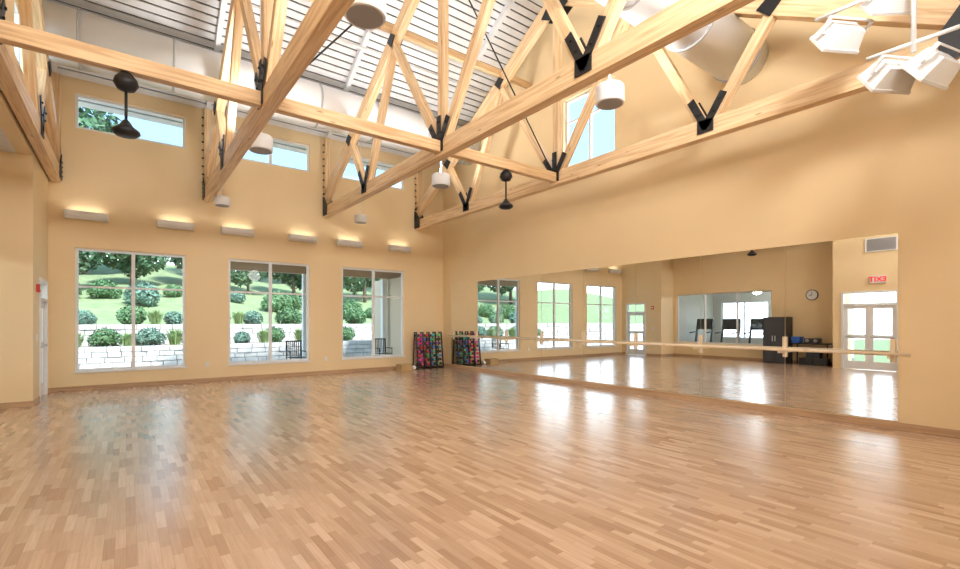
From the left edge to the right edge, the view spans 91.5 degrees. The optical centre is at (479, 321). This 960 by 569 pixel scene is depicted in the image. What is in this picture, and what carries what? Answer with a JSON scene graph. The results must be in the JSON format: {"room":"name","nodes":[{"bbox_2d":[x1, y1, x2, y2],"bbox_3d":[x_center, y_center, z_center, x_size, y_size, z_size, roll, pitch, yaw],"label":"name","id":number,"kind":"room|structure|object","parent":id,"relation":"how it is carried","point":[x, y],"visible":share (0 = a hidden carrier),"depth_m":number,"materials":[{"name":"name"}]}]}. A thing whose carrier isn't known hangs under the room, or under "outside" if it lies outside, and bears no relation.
{"room":"exercise studio","nodes":[
{"label":"exercise studio","id":0,"kind":"room"},
{"bbox_2d":[0,151,16,402],"bbox_3d":[-8.484,-0.730,8.052,0.780,4.460,0.200,0,0,-37],"label":"wall","id":1,"kind":"structure","parent":0,"point":[8,160],"depth_m":8.14,"materials":[{"name":"yellow paint"}]},
{"bbox_2d":[0,401,33,408],"bbox_3d":[-8.332,1.450,8.031,0.998,0.100,0.018,0,0,-37],"label":"baseboard","id":2,"kind":"structure","parent":1,"relation":"attached to","point":[23,403],"depth_m":8.19,"materials":[{"name":"brown wood"}]},
{"bbox_2d":[0,127,16,152],"bbox_3d":[-6.643,-3.030,5.451,0.980,0.140,6.570,0,0,-37],"label":"ceiling","id":3,"kind":"structure","parent":0,"point":[5,145],"depth_m":7.80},
{"bbox_2d":[0,0,47,401],"bbox_3d":[-4.827,-3.763,4.029,0.200,10.525,14.650,0,0,-37],"label":"wall","id":4,"kind":"structure","parent":0,"point":[32,179],"depth_m":8.29,"materials":[{"name":"yellow paint"}]},
{"bbox_2d":[14,0,19,63],"bbox_3d":[-7.595,-4.550,7.672,0.060,1.100,2.000,0,0,-37],"label":"window","id":5,"kind":"structure","parent":4,"relation":"in","point":[16,11],"depth_m":7.65,"materials":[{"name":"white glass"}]},
{"bbox_2d":[0,0,62,181],"bbox_3d":[-5.192,-5.933,4.875,0.260,5.906,12.955,0,0,-37],"label":"roof truss","id":6,"kind":"object","parent":4,"relation":"attached to","point":[35,101],"visible":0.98,"depth_m":7.58,"materials":[{"name":"beige wood"}]},
{"bbox_2d":[39,277,47,399],"bbox_3d":[-8.758,0.325,9.312,0.145,2.350,1.020,0,0,-37],"label":"door","id":7,"kind":"structure","parent":4,"relation":"in","point":[43,295],"depth_m":9.63,"materials":[{"name":"white metal"}]},
{"bbox_2d":[48,75,442,387],"bbox_3d":[-5.270,-1.960,13.003,10.320,6.920,0.200,0,0,-37],"label":"wall","id":8,"kind":"structure","parent":0,"point":[138,183],"depth_m":11.77,"materials":[{"name":"yellow paint"}]},
{"bbox_2d":[64,209,108,222],"bbox_3d":[-8.606,-2.321,10.243,0.744,0.171,0.172,0,0,-37],"label":"wall light","id":9,"kind":"object","parent":8,"relation":"attached to","point":[71,214],"visible":1,"depth_m":10.19,"materials":[{"name":"white plastic"}]},
{"bbox_2d":[73,247,186,373],"bbox_3d":[-8.033,-0.255,10.845,2.110,2.750,0.150,0,0,-37],"label":"window","id":10,"kind":"structure","parent":8,"relation":"in","point":[133,367],"depth_m":10.83,"materials":[{"name":"white metal"}]},
{"bbox_2d":[75,93,184,148],"bbox_3d":[-8.057,-4.615,10.877,2.050,0.770,0.070,0,0,-37],"label":"window","id":11,"kind":"structure","parent":8,"relation":"in","point":[77,96],"depth_m":10.74,"materials":[{"name":"white metal"}]},
{"bbox_2d":[157,219,193,230],"bbox_3d":[-7.298,-2.321,11.233,0.744,0.171,0.172,0,0,-37],"label":"wall light","id":12,"kind":"object","parent":8,"relation":"attached to","point":[160,223],"visible":1,"depth_m":11.17,"materials":[{"name":"white plastic"}]},
{"bbox_2d":[221,226,253,236],"bbox_3d":[-6.229,-2.321,12.041,0.744,0.171,0.172,0,0,-37],"label":"wall light","id":13,"kind":"object","parent":8,"relation":"attached to","point":[224,230],"visible":1,"depth_m":11.98,"materials":[{"name":"white plastic"}]},
{"bbox_2d":[49,364,441,392],"bbox_3d":[-5.205,1.450,12.916,9.920,0.100,0.018,0,0,-37],"label":"baseboard","id":14,"kind":"structure","parent":8,"relation":"attached to","point":[184,381],"depth_m":11.70,"materials":[{"name":"brown wood"}]},
{"bbox_2d":[227,259,310,365],"bbox_3d":[-5.656,-0.255,12.642,2.110,2.750,0.150,0,0,-37],"label":"window","id":15,"kind":"structure","parent":8,"relation":"in","point":[270,361],"depth_m":12.65,"materials":[{"name":"white metal"}]},
{"bbox_2d":[235,129,308,171],"bbox_3d":[-5.680,-4.615,12.674,2.050,0.770,0.070,0,0,-37],"label":"window","id":16,"kind":"structure","parent":8,"relation":"in","point":[236,130],"depth_m":12.95,"materials":[{"name":"white metal"}]},
{"bbox_2d":[202,0,354,201],"bbox_3d":[-2.942,-5.933,6.576,0.260,5.906,12.955,0,0,-37],"label":"roof truss","id":17,"kind":"object","parent":8,"relation":"attached to","point":[275,77],"visible":0.97,"depth_m":7.18,"materials":[{"name":"beige wood"}]},
{"bbox_2d":[0,19,261,108],"bbox_3d":[-4.176,-3.160,5.869,2.640,0.200,0.140,0,0,-37],"label":"cross beam","id":18,"kind":"structure","parent":17,"relation":"attached to","point":[13,34],"depth_m":5.67,"materials":[{"name":"wood"}]},
{"bbox_2d":[111,71,140,138],"bbox_3d":[-4.343,-2.663,5.743,0.296,0.785,0.296,0,0,-37],"label":"pendant light","id":19,"kind":"object","parent":18,"relation":"hanging from","point":[124,81],"visible":1,"depth_m":5.69,"materials":[{"name":"black metal"}]},
{"bbox_2d":[42,0,480,165],"bbox_3d":[-4.245,-5.430,11.647,9.900,1.080,1.080,0,0,-37],"label":"air duct","id":20,"kind":"object","parent":17,"relation":"hanging from","point":[59,19],"visible":0.52,"depth_m":9.71,"materials":[{"name":"metal"}]},
{"bbox_2d":[308,24,352,65],"bbox_3d":[-1.899,-5.050,7.666,2.802,3.517,0.028,0,0,-37],"label":"tension rod","id":21,"kind":"object","parent":17,"relation":"attached to","point":[351,25],"visible":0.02,"depth_m":7.33,"materials":[{"name":"black metal"}]},
{"bbox_2d":[275,98,440,153],"bbox_3d":[-1.861,-3.160,7.620,2.805,0.200,0.140,0,0,-37],"label":"cross beam","id":22,"kind":"structure","parent":17,"relation":"attached to","point":[288,107],"depth_m":7.46,"materials":[{"name":"wood"}]},
{"bbox_2d":[309,0,531,88],"bbox_3d":[-2.592,-6.259,9.462,9.900,0.160,0.100,0,0,-37],"label":"purlin","id":23,"kind":"object","parent":17,"relation":"on","point":[412,37],"visible":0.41,"depth_m":10.91,"materials":[{"name":"wood"}]},
{"bbox_2d":[288,234,317,242],"bbox_3d":[-4.921,-2.321,13.030,0.744,0.171,0.172,0,0,-37],"label":"wall light","id":24,"kind":"object","parent":8,"relation":"attached to","point":[291,237],"visible":1,"depth_m":12.97,"materials":[{"name":"white plastic"}]},
{"bbox_2d":[336,239,362,247],"bbox_3d":[-3.852,-2.321,13.838,0.744,0.171,0.172,0,0,-37],"label":"wall light","id":25,"kind":"object","parent":8,"relation":"attached to","point":[340,242],"visible":1,"depth_m":13.77,"materials":[{"name":"white plastic"}]},
{"bbox_2d":[342,156,402,189],"bbox_3d":[-3.303,-4.615,14.472,2.050,0.770,0.070,0,0,-37],"label":"window","id":26,"kind":"structure","parent":8,"relation":"in","point":[364,159],"depth_m":14.63,"materials":[{"name":"white metal"}]},
{"bbox_2d":[341,267,404,359],"bbox_3d":[-3.279,-0.255,14.440,2.110,2.750,0.150,0,0,-37],"label":"window","id":27,"kind":"structure","parent":8,"relation":"in","point":[373,296],"depth_m":14.44,"materials":[{"name":"white metal"}]},
{"bbox_2d":[388,245,410,252],"bbox_3d":[-2.544,-2.321,14.828,0.744,0.171,0.172,0,0,-37],"label":"wall light","id":28,"kind":"object","parent":8,"relation":"attached to","point":[390,247],"visible":1,"depth_m":14.75,"materials":[{"name":"white plastic"}]},
{"bbox_2d":[323,0,754,217],"bbox_3d":[-0.562,-5.933,8.377,0.260,5.906,12.955,0,0,-37],"label":"roof truss","id":29,"kind":"object","parent":8,"relation":"attached to","point":[602,56],"visible":0.98,"depth_m":7.63,"materials":[{"name":"beige wood"}]},
{"bbox_2d":[450,148,556,182],"bbox_3d":[0.518,-3.160,9.419,2.800,0.200,0.140,0,0,-37],"label":"cross beam","id":30,"kind":"structure","parent":29,"relation":"attached to","point":[469,155],"depth_m":9.33,"materials":[{"name":"wood"}]},
{"bbox_2d":[499,169,512,209],"bbox_3d":[0.522,-2.663,9.422,0.296,0.785,0.296,0,0,-37],"label":"pendant light","id":31,"kind":"object","parent":30,"relation":"hanging from","point":[505,176],"visible":1,"depth_m":9.35,"materials":[{"name":"black metal"}]},
{"bbox_2d":[414,0,959,229],"bbox_3d":[1.815,-5.933,10.174,0.260,5.906,12.955,0,0,-37],"label":"roof truss","id":32,"kind":"object","parent":8,"relation":"attached to","point":[941,15],"visible":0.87,"depth_m":7.90,"materials":[{"name":"beige wood"}]},
{"bbox_2d":[468,0,551,170],"bbox_3d":[0.486,-5.050,9.470,2.782,3.517,0.028,0,0,-37],"label":"tension rod","id":33,"kind":"object","parent":32,"relation":"attached to","point":[468,0],"visible":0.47,"depth_m":9.52,"materials":[{"name":"black metal"}]},
{"bbox_2d":[50,0,543,170],"bbox_3d":[-1.440,-6.971,7.938,10.320,4.081,13.900,0,0,-37],"label":"ceiling","id":34,"kind":"structure","parent":0,"point":[194,22],"depth_m":11.56,"materials":[{"name":"metal"}]},
{"bbox_2d":[214,186,229,207],"bbox_3d":[-6.141,-4.263,11.153,0.340,2.999,0.340,0,0,-37],"label":"pendant light","id":35,"kind":"object","parent":34,"relation":"hanging from","point":[219,200],"visible":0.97,"depth_m":11.03,"materials":[{"name":"white plastic"}]},
{"bbox_2d":[215,204,228,207],"bbox_3d":[-6.141,-2.768,11.153,0.292,0.008,0.292,0,0,-37],"label":"diffuser","id":36,"kind":"object","parent":35,"relation":"attached to","point":[219,205],"depth_m":11.10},
{"bbox_2d":[249,0,272,154],"bbox_3d":[-4.297,-5.337,9.163,0.450,3.985,0.450,0,0,-37],"label":"pendant light","id":37,"kind":"object","parent":34,"relation":"hanging from","point":[263,145],"visible":0.76,"depth_m":9.06,"materials":[{"name":"white plastic"}]},
{"bbox_2d":[250,147,270,154],"bbox_3d":[-4.297,-3.348,9.163,0.387,0.008,0.387,0,0,-37],"label":"diffuser","id":38,"kind":"object","parent":37,"relation":"attached to","point":[258,150],"depth_m":9.13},
{"bbox_2d":[355,139,366,223],"bbox_3d":[-3.373,-4.284,13.247,0.340,2.959,0.340,0,0,-37],"label":"pendant light","id":39,"kind":"object","parent":34,"relation":"hanging from","point":[360,218],"visible":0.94,"depth_m":13.14,"materials":[{"name":"white plastic"}]},
{"bbox_2d":[344,0,385,29],"bbox_3d":[-1.236,-5.377,5.033,0.450,4.206,0.450,0,0,-37],"label":"pendant light","id":40,"kind":"object","parent":34,"relation":"hanging from","point":[364,14],"visible":0.89,"depth_m":4.98,"materials":[{"name":"white plastic"}]},
{"bbox_2d":[432,161,449,188],"bbox_3d":[-0.966,-5.365,11.556,0.450,4.043,0.450,0,0,-37],"label":"pendant light","id":41,"kind":"object","parent":34,"relation":"hanging from","point":[440,180],"visible":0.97,"depth_m":11.38,"materials":[{"name":"white plastic"}]},
{"bbox_2d":[433,184,448,188],"bbox_3d":[-0.966,-3.348,11.556,0.387,0.008,0.387,0,0,-37],"label":"diffuser","id":42,"kind":"object","parent":41,"relation":"attached to","point":[439,186],"depth_m":11.55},
{"bbox_2d":[595,39,624,109],"bbox_3d":[2.070,-5.455,7.458,0.450,3.981,0.450,0,0,-37],"label":"pendant light","id":43,"kind":"object","parent":34,"relation":"hanging from","point":[609,94],"visible":1,"depth_m":7.30,"materials":[{"name":"white plastic"}]},
{"bbox_2d":[597,98,622,109],"bbox_3d":[2.070,-3.468,7.458,0.387,0.008,0.387,0,0,-37],"label":"diffuser","id":44,"kind":"object","parent":43,"relation":"attached to","point":[602,103],"depth_m":7.42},
{"bbox_2d":[815,0,959,60],"bbox_3d":[4.494,-4.150,5.248,0.050,2.500,1.250,0,0,-37],"label":"pole","id":45,"kind":"object","parent":34,"relation":"hanging from","point":[914,41],"visible":1,"depth_m":5.02,"materials":[{"name":"white metal"}]},
{"bbox_2d":[809,15,873,53],"bbox_3d":[4.271,-3.370,5.559,0.546,0.351,0.362,0,0,-7],"label":"light","id":46,"kind":"object","parent":45,"relation":"hanging from","point":[845,37],"visible":1,"depth_m":5.47,"materials":[{"name":"white plastic"}]},
{"bbox_2d":[859,0,910,15],"bbox_3d":[4.648,-3.633,5.318,0.496,0.322,0.325,0,0,3],"label":"light","id":47,"kind":"object","parent":45,"relation":"hanging from","point":[871,7],"visible":0.95,"depth_m":5.27,"materials":[{"name":"white plastic"}]},
{"bbox_2d":[856,54,914,94],"bbox_3d":[4.549,-2.710,5.192,0.546,0.351,0.362,0,0,-7],"label":"light","id":48,"kind":"object","parent":45,"relation":"hanging from","point":[885,75],"visible":0.94,"depth_m":5.12,"materials":[{"name":"white plastic"}]},
{"bbox_2d":[899,41,959,89],"bbox_3d":[4.755,-2.650,4.911,0.546,0.351,0.362,0,0,-22],"label":"light","id":49,"kind":"object","parent":45,"relation":"hanging from","point":[933,67],"visible":1,"depth_m":4.82,"materials":[{"name":"white plastic"}]},
{"bbox_2d":[0,366,959,568],"bbox_3d":[-1.182,1.560,6.785,11.300,0.120,15.050,0,0,-37],"label":"floor","id":50,"kind":"structure","parent":0,"point":[446,467],"depth_m":4.49,"materials":[{"name":"brown wood"}]},
{"bbox_2d":[396,363,411,370],"bbox_3d":[-2.340,1.400,14.467,0.400,0.200,0.300,0,0,-37],"label":"storage box","id":51,"kind":"object","parent":50,"relation":"on","point":[405,367],"visible":1,"depth_m":14.34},
{"bbox_2d":[412,332,443,369],"bbox_3d":[-1.677,0.908,15.181,0.952,1.183,0.440,0,0,-37],"label":"dumbbell rack","id":52,"kind":"object","parent":50,"relation":"on","point":[428,333],"visible":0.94,"depth_m":15.14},
{"bbox_2d":[595,0,767,84],"bbox_3d":[0.641,-4.560,5.187,9.900,0.860,0.860,0,0,-37],"label":"air duct","id":53,"kind":"object","parent":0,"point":[717,47],"visible":0.62,"depth_m":7.17,"materials":[{"name":"metal"}]},
{"bbox_2d":[443,7,959,429],"bbox_3d":[3.244,-3.763,10.133,0.200,10.525,14.650,0,0,-37],"label":"wall","id":54,"kind":"structure","parent":0,"point":[867,163],"depth_m":7.85,"materials":[{"name":"yellow paint"}]},
{"bbox_2d":[230,0,502,100],"bbox_3d":[-3.310,-6.350,10.411,9.920,0.057,0.060,0,0,-37],"label":"pipe","id":55,"kind":"object","parent":54,"relation":"attached to","point":[253,7],"visible":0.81,"depth_m":10.92,"materials":[{"name":"white metal"}]},
{"bbox_2d":[451,282,476,366],"bbox_3d":[-0.520,0.072,14.933,0.010,2.625,1.397,0,0,-37],"label":"mirror panel","id":56,"kind":"object","parent":54,"relation":"attached to","point":[463,295],"visible":1,"depth_m":14.89,"materials":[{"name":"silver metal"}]},
{"bbox_2d":[477,278,505,370],"bbox_3d":[0.328,0.072,13.812,0.010,2.625,1.397,0,0,-37],"label":"mirror panel","id":57,"kind":"object","parent":54,"relation":"attached to","point":[491,294],"visible":1,"depth_m":13.79,"materials":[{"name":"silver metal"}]},
{"bbox_2d":[506,274,541,374],"bbox_3d":[1.175,0.072,12.691,0.010,2.625,1.397,0,0,-37],"label":"mirror panel","id":58,"kind":"object","parent":54,"relation":"attached to","point":[523,293],"visible":1,"depth_m":12.65,"materials":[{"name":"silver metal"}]},
{"bbox_2d":[542,269,583,380],"bbox_3d":[2.023,0.072,11.571,0.010,2.625,1.397,0,0,-37],"label":"mirror panel","id":59,"kind":"object","parent":54,"relation":"attached to","point":[562,292],"visible":1,"depth_m":11.54,"materials":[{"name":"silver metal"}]},
{"bbox_2d":[566,78,614,166],"bbox_3d":[2.604,-4.610,10.996,0.060,1.660,1.520,0,0,-37],"label":"window","id":60,"kind":"structure","parent":54,"relation":"in","point":[587,92],"depth_m":11.08,"materials":[{"name":"white metal"}]},
{"bbox_2d":[584,263,635,387],"bbox_3d":[2.870,0.072,10.450,0.010,2.625,1.397,0,0,-37],"label":"mirror panel","id":61,"kind":"object","parent":54,"relation":"attached to","point":[610,291],"visible":1,"depth_m":10.40,"materials":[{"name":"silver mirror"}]},
{"bbox_2d":[636,256,700,395],"bbox_3d":[3.718,0.072,9.330,0.010,2.625,1.397,0,0,-37],"label":"mirror panel","id":62,"kind":"object","parent":54,"relation":"attached to","point":[668,292],"visible":1,"depth_m":9.29,"materials":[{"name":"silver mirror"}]},
{"bbox_2d":[446,329,910,362],"bbox_3d":[2.413,0.405,10.833,0.258,0.330,11.330,0,0,-37],"label":"ballet barre","id":63,"kind":"object","parent":54,"relation":"attached to","point":[892,354],"visible":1,"depth_m":8.27,"materials":[{"name":"brown wood"}]},
{"bbox_2d":[444,363,959,437],"bbox_3d":[3.163,1.450,10.060,0.018,0.100,14.632,0,0,-37],"label":"baseboard","id":64,"kind":"structure","parent":54,"relation":"attached to","point":[835,417],"depth_m":7.98,"materials":[{"name":"brown wood"}]},
{"bbox_2d":[701,246,784,406],"bbox_3d":[4.565,0.072,8.209,0.010,2.625,1.397,0,0,-37],"label":"mirror panel","id":65,"kind":"object","parent":54,"relation":"attached to","point":[743,292],"visible":1,"depth_m":8.16,"materials":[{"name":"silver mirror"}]},
{"bbox_2d":[785,233,897,420],"bbox_3d":[5.413,0.072,7.088,0.010,2.625,1.397,0,0,-37],"label":"mirror panel","id":66,"kind":"object","parent":54,"relation":"attached to","point":[842,294],"visible":1,"depth_m":7.03,"materials":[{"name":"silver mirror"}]},
{"label":"outside","id":67,"kind":"structure","parent":0,"visible":0},
{"bbox_2d":[79,263,371,324],"bbox_3d":[-23.525,-2.575,31.106,80.000,5.550,26.000,0,0,-37],"label":"hillside","id":68,"kind":"structure","parent":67,"point":[105,311],"depth_m":30.83,"materials":[{"name":"green plant"}]},
{"bbox_2d":[79,251,108,274],"bbox_3d":[-23.627,-4.611,25.970,4.073,6.603,4.352,0,0,2],"label":"tree","id":69,"kind":"object","parent":68,"relation":"on","point":[85,264],"visible":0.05,"depth_m":26.57,"materials":[{"name":"green plant"}]},
{"bbox_2d":[79,107,121,273],"bbox_3d":[-28.526,-10.070,33.539,8.960,14.526,9.574,0,0,-29],"label":"tree","id":70,"kind":"object","parent":68,"relation":"on","point":[98,121],"visible":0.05,"depth_m":33.15,"materials":[{"name":"green plant"}]},
{"bbox_2d":[86,278,122,298],"bbox_3d":[-20.200,-1.779,25.217,1.686,1.172,1.345,0,0,6],"label":"shrub","id":71,"kind":"object","parent":68,"relation":"on","point":[102,293],"visible":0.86,"depth_m":24.98,"materials":[{"name":"green plant"}]},
{"bbox_2d":[101,253,169,285],"bbox_3d":[-22.102,-4.858,29.718,3.462,5.612,3.699,0,0,30],"label":"tree","id":72,"kind":"object","parent":68,"relation":"on","point":[143,263],"visible":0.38,"depth_m":29.55,"materials":[{"name":"green plant"}]},
{"bbox_2d":[122,281,161,305],"bbox_3d":[-17.761,-1.475,24.527,1.974,1.393,1.560,0,0,34],"label":"shrub","id":73,"kind":"object","parent":68,"relation":"on","point":[150,297],"visible":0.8,"depth_m":24.20,"materials":[{"name":"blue plant"}]},
{"bbox_2d":[162,284,181,296],"bbox_3d":[-17.924,-1.828,27.350,1.002,0.873,1.256,0,0,33],"label":"shrub","id":74,"kind":"object","parent":68,"relation":"on","point":[169,293],"visible":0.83,"depth_m":27.13,"materials":[{"name":"green plant"}]},
{"bbox_2d":[168,257,181,268],"bbox_3d":[-20.192,-5.213,32.391,3.917,5.942,3.666,0,0,10],"label":"tree","id":75,"kind":"object","parent":68,"relation":"on","point":[176,261],"visible":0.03,"depth_m":31.35,"materials":[{"name":"green plant"}]},
{"bbox_2d":[230,293,245,302],"bbox_3d":[-15.053,-1.563,28.985,1.219,0.860,0.963,0,0,37],"label":"shrub","id":76,"kind":"object","parent":68,"relation":"on","point":[238,297],"visible":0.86,"depth_m":28.76,"materials":[{"name":"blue plant"}]},
{"bbox_2d":[230,270,272,293],"bbox_3d":[-16.730,-4.412,33.701,3.482,5.282,3.258,0,0,-30],"label":"tree","id":77,"kind":"object","parent":68,"relation":"on","point":[239,277],"visible":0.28,"depth_m":32.90,"materials":[{"name":"green plant"}]},
{"bbox_2d":[260,290,292,311],"bbox_3d":[-12.369,-1.250,28.527,2.098,1.458,1.673,0,0,-44],"label":"shrub","id":78,"kind":"object","parent":68,"relation":"on","point":[279,301],"visible":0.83,"depth_m":28.10,"materials":[{"name":"green plant"}]},
{"bbox_2d":[264,273,301,292],"bbox_3d":[-14.562,-5.201,36.684,4.787,7.263,4.480,0,0,-39],"label":"tree","id":79,"kind":"object","parent":68,"relation":"on","point":[295,280],"visible":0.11,"depth_m":36.57,"materials":[{"name":"green plant"}]},
{"bbox_2d":[287,292,301,308],"bbox_3d":[-12.465,-1.406,31.060,1.753,1.218,1.398,0,0,29],"label":"shrub","id":80,"kind":"object","parent":68,"relation":"on","point":[296,299],"visible":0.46,"depth_m":30.75,"materials":[{"name":"green plant"}]},
{"bbox_2d":[343,298,362,318],"bbox_3d":[-8.325,-0.822,30.011,1.625,1.416,2.038,0,0,40],"label":"shrub","id":81,"kind":"object","parent":68,"relation":"on","point":[349,304],"visible":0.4,"depth_m":29.52,"materials":[{"name":"green plant"}]},
{"bbox_2d":[343,277,380,302],"bbox_3d":[-9.402,-5.189,38.066,4.887,7.923,5.222,0,0,-17],"label":"tree","id":82,"kind":"object","parent":68,"relation":"on","point":[364,282],"visible":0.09,"depth_m":37.85,"materials":[{"name":"green plant"}]},
{"bbox_2d":[364,307,371,317],"bbox_3d":[-7.235,-0.600,31.109,1.244,0.865,0.992,0,0,2],"label":"shrub","id":83,"kind":"object","parent":68,"relation":"on","point":[368,311],"visible":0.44,"depth_m":30.85,"materials":[{"name":"green plant"}]},
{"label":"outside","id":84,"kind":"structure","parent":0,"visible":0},
{"bbox_3d":[-11.959,1.630,15.812,60.000,0.140,12.350,0,0,-37],"label":"patio","id":85,"kind":"object","parent":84,"visible":0},
{"bbox_2d":[79,324,371,345],"bbox_3d":[-14.966,0.829,18.221,30.510,1.462,0.480,0,0,-37],"label":"wall","id":86,"kind":"structure","parent":85,"relation":"on","point":[360,331],"depth_m":21.09,"materials":[{"name":"stone"}]},
{"bbox_2d":[79,340,371,368],"bbox_3d":[-13.914,1.209,15.255,28.608,0.702,0.480,0,0,-37],"label":"wall","id":87,"kind":"structure","parent":85,"relation":"on","point":[157,354],"depth_m":17.01,"materials":[{"name":"stone"}]},
{"bbox_2d":[81,339,371,361],"bbox_3d":[-14.902,1.240,16.388,28.000,0.640,2.480,0,0,-37],"label":"planting bed","id":88,"kind":"object","parent":85,"relation":"on","point":[364,339],"visible":0.02,"depth_m":18.32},
{"bbox_2d":[79,332,87,346],"bbox_3d":[-14.053,0.615,16.188,0.868,0.650,0.873,0,0,-13],"label":"ornamental grass","id":89,"kind":"object","parent":88,"relation":"on","point":[81,339],"depth_m":16.30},
{"bbox_2d":[86,327,122,346],"bbox_3d":[-13.744,0.575,17.205,1.176,0.817,0.938,0,0,-37],"label":"shrub","id":90,"kind":"object","parent":88,"relation":"on","point":[107,337],"visible":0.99,"depth_m":16.99,"materials":[{"name":"green plant"}]},
{"bbox_2d":[117,332,138,345],"bbox_3d":[-12.829,0.640,17.112,0.800,0.599,0.805,0,0,21],"label":"ornamental grass","id":91,"kind":"object","parent":88,"relation":"on","point":[126,340],"depth_m":16.98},
{"bbox_2d":[135,327,166,345],"bbox_3d":[-12.639,0.577,17.920,1.140,0.804,0.900,0,0,-37],"label":"shrub","id":92,"kind":"object","parent":88,"relation":"on","point":[150,336],"visible":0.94,"depth_m":17.72,"materials":[{"name":"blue plant"}]},
{"bbox_2d":[164,327,181,344],"bbox_3d":[-11.682,0.566,18.016,0.998,0.748,1.004,0,0,-16],"label":"ornamental grass","id":93,"kind":"object","parent":88,"relation":"on","point":[175,336],"depth_m":17.85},
{"bbox_2d":[233,331,250,342],"bbox_3d":[-10.041,0.670,19.765,0.675,0.603,0.855,0,0,26],"label":"shrub","id":94,"kind":"object","parent":88,"relation":"on","point":[241,337],"visible":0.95,"depth_m":19.58,"materials":[{"name":"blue plant"}]},
{"bbox_2d":[256,328,274,342],"bbox_3d":[-9.208,0.596,19.911,0.925,0.689,0.919,0,0,-42],"label":"ornamental grass","id":95,"kind":"object","parent":88,"relation":"on","point":[264,337],"depth_m":19.78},
{"bbox_2d":[267,326,285,342],"bbox_3d":[-9.179,0.575,20.918,0.938,0.817,1.176,0,0,-7],"label":"shrub","id":96,"kind":"object","parent":88,"relation":"on","point":[277,334],"visible":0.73,"depth_m":20.65,"materials":[{"name":"green plant"}]},
{"bbox_2d":[292,328,301,340],"bbox_3d":[-8.007,0.571,20.937,0.986,0.739,0.992,0,0,-32],"label":"ornamental grass","id":97,"kind":"object","parent":88,"relation":"on","point":[298,336],"depth_m":20.74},
{"bbox_2d":[343,325,354,340],"bbox_3d":[-6.505,0.575,22.689,0.938,0.817,1.176,0,0,-3],"label":"shrub","id":98,"kind":"object","parent":88,"relation":"on","point":[348,334],"visible":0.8,"depth_m":22.38,"materials":[{"name":"green plant"}]},
{"bbox_2d":[102,325,371,345],"bbox_3d":[-15.823,0.850,19.265,30.000,1.420,2.180,0,0,-37],"label":"planting bed","id":99,"kind":"object","parent":85,"relation":"on","point":[124,325],"visible":0.02,"depth_m":21.59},
{"bbox_2d":[79,309,97,324],"bbox_3d":[-16.263,-0.166,19.146,0.810,0.723,1.026,0,0,43],"label":"shrub","id":100,"kind":"object","parent":99,"relation":"on","point":[85,318],"visible":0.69,"depth_m":19.09,"materials":[{"name":"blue plant"}]},
{"bbox_2d":[115,305,146,324],"bbox_3d":[-14.726,-0.280,19.800,1.126,0.981,1.411,0,0,7],"label":"shrub","id":101,"kind":"object","parent":99,"relation":"on","point":[124,315],"visible":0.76,"depth_m":19.54,"materials":[{"name":"green plant"}]},
{"bbox_2d":[144,309,165,323],"bbox_3d":[-13.901,-0.209,19.953,0.985,0.738,0.991,0,0,2],"label":"ornamental grass","id":102,"kind":"object","parent":99,"relation":"on","point":[155,317],"depth_m":19.85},
{"bbox_2d":[163,310,181,323],"bbox_3d":[-13.698,-0.166,20.951,0.810,0.723,1.026,0,0,-32],"label":"shrub","id":103,"kind":"object","parent":99,"relation":"on","point":[170,318],"visible":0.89,"depth_m":20.73,"materials":[{"name":"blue plant"}]},
{"bbox_2d":[231,310,244,323],"bbox_3d":[-11.284,-0.201,21.960,0.964,0.722,0.970,0,0,-23],"label":"ornamental grass","id":104,"kind":"object","parent":99,"relation":"on","point":[238,317],"depth_m":21.80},
{"bbox_2d":[243,310,263,323],"bbox_3d":[-11.181,-0.203,23.106,0.900,0.804,1.140,0,0,-44],"label":"shrub","id":105,"kind":"object","parent":99,"relation":"on","point":[254,317],"visible":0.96,"depth_m":22.89,"materials":[{"name":"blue plant"}]},
{"bbox_2d":[274,305,301,323],"bbox_3d":[-9.670,-0.318,23.770,1.529,1.062,1.219,0,0,20],"label":"shrub","id":106,"kind":"object","parent":99,"relation":"on","point":[287,316],"visible":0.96,"depth_m":23.49,"materials":[{"name":"green plant"}]},
{"bbox_2d":[343,307,366,323],"bbox_3d":[-6.971,-0.318,26.100,1.219,1.062,1.529,0,0,-35],"label":"shrub","id":107,"kind":"object","parent":99,"relation":"on","point":[358,317],"visible":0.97,"depth_m":25.78,"materials":[{"name":"green plant"}]},
{"bbox_2d":[286,340,305,358],"bbox_3d":[-5.896,1.080,15.008,0.516,0.961,0.574,0,0,-37],"label":"patio chair","id":108,"kind":"object","parent":85,"relation":"on","point":[292,341],"visible":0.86,"depth_m":15.18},
{"bbox_2d":[302,274,305,358],"bbox_3d":[-6.211,-0.070,16.617,0.260,3.260,0.260,0,0,-37],"label":"porch post","id":109,"kind":"object","parent":85,"relation":"on","point":[303,275],"visible":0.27,"depth_m":16.52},
{"bbox_2d":[375,338,391,354],"bbox_3d":[-3.524,1.080,16.928,0.516,0.961,0.574,0,0,-37],"label":"patio chair","id":110,"kind":"object","parent":85,"relation":"on","point":[379,350],"visible":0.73,"depth_m":17.14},
{"bbox_2d":[381,279,386,354],"bbox_3d":[-3.794,-0.070,18.445,0.260,3.260,0.260,0,0,-37],"label":"porch post","id":111,"kind":"object","parent":85,"relation":"on","point":[383,281],"visible":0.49,"depth_m":18.37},
{"bbox_2d":[375,277,400,354],"bbox_3d":[-0.806,-0.070,19.551,5.700,3.260,4.840,0,0,-37],"label":"building wing","id":112,"kind":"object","parent":85,"relation":"on","point":[394,284],"visible":0.07,"depth_m":18.34,"materials":[{"name":"beige"}]},
{"bbox_2d":[230,261,400,278],"bbox_3d":[-3.944,-1.910,16.488,10.400,0.420,3.740,0,0,-37],"label":"porch roof","id":113,"kind":"structure","parent":112,"relation":"on","point":[242,266],"depth_m":16.24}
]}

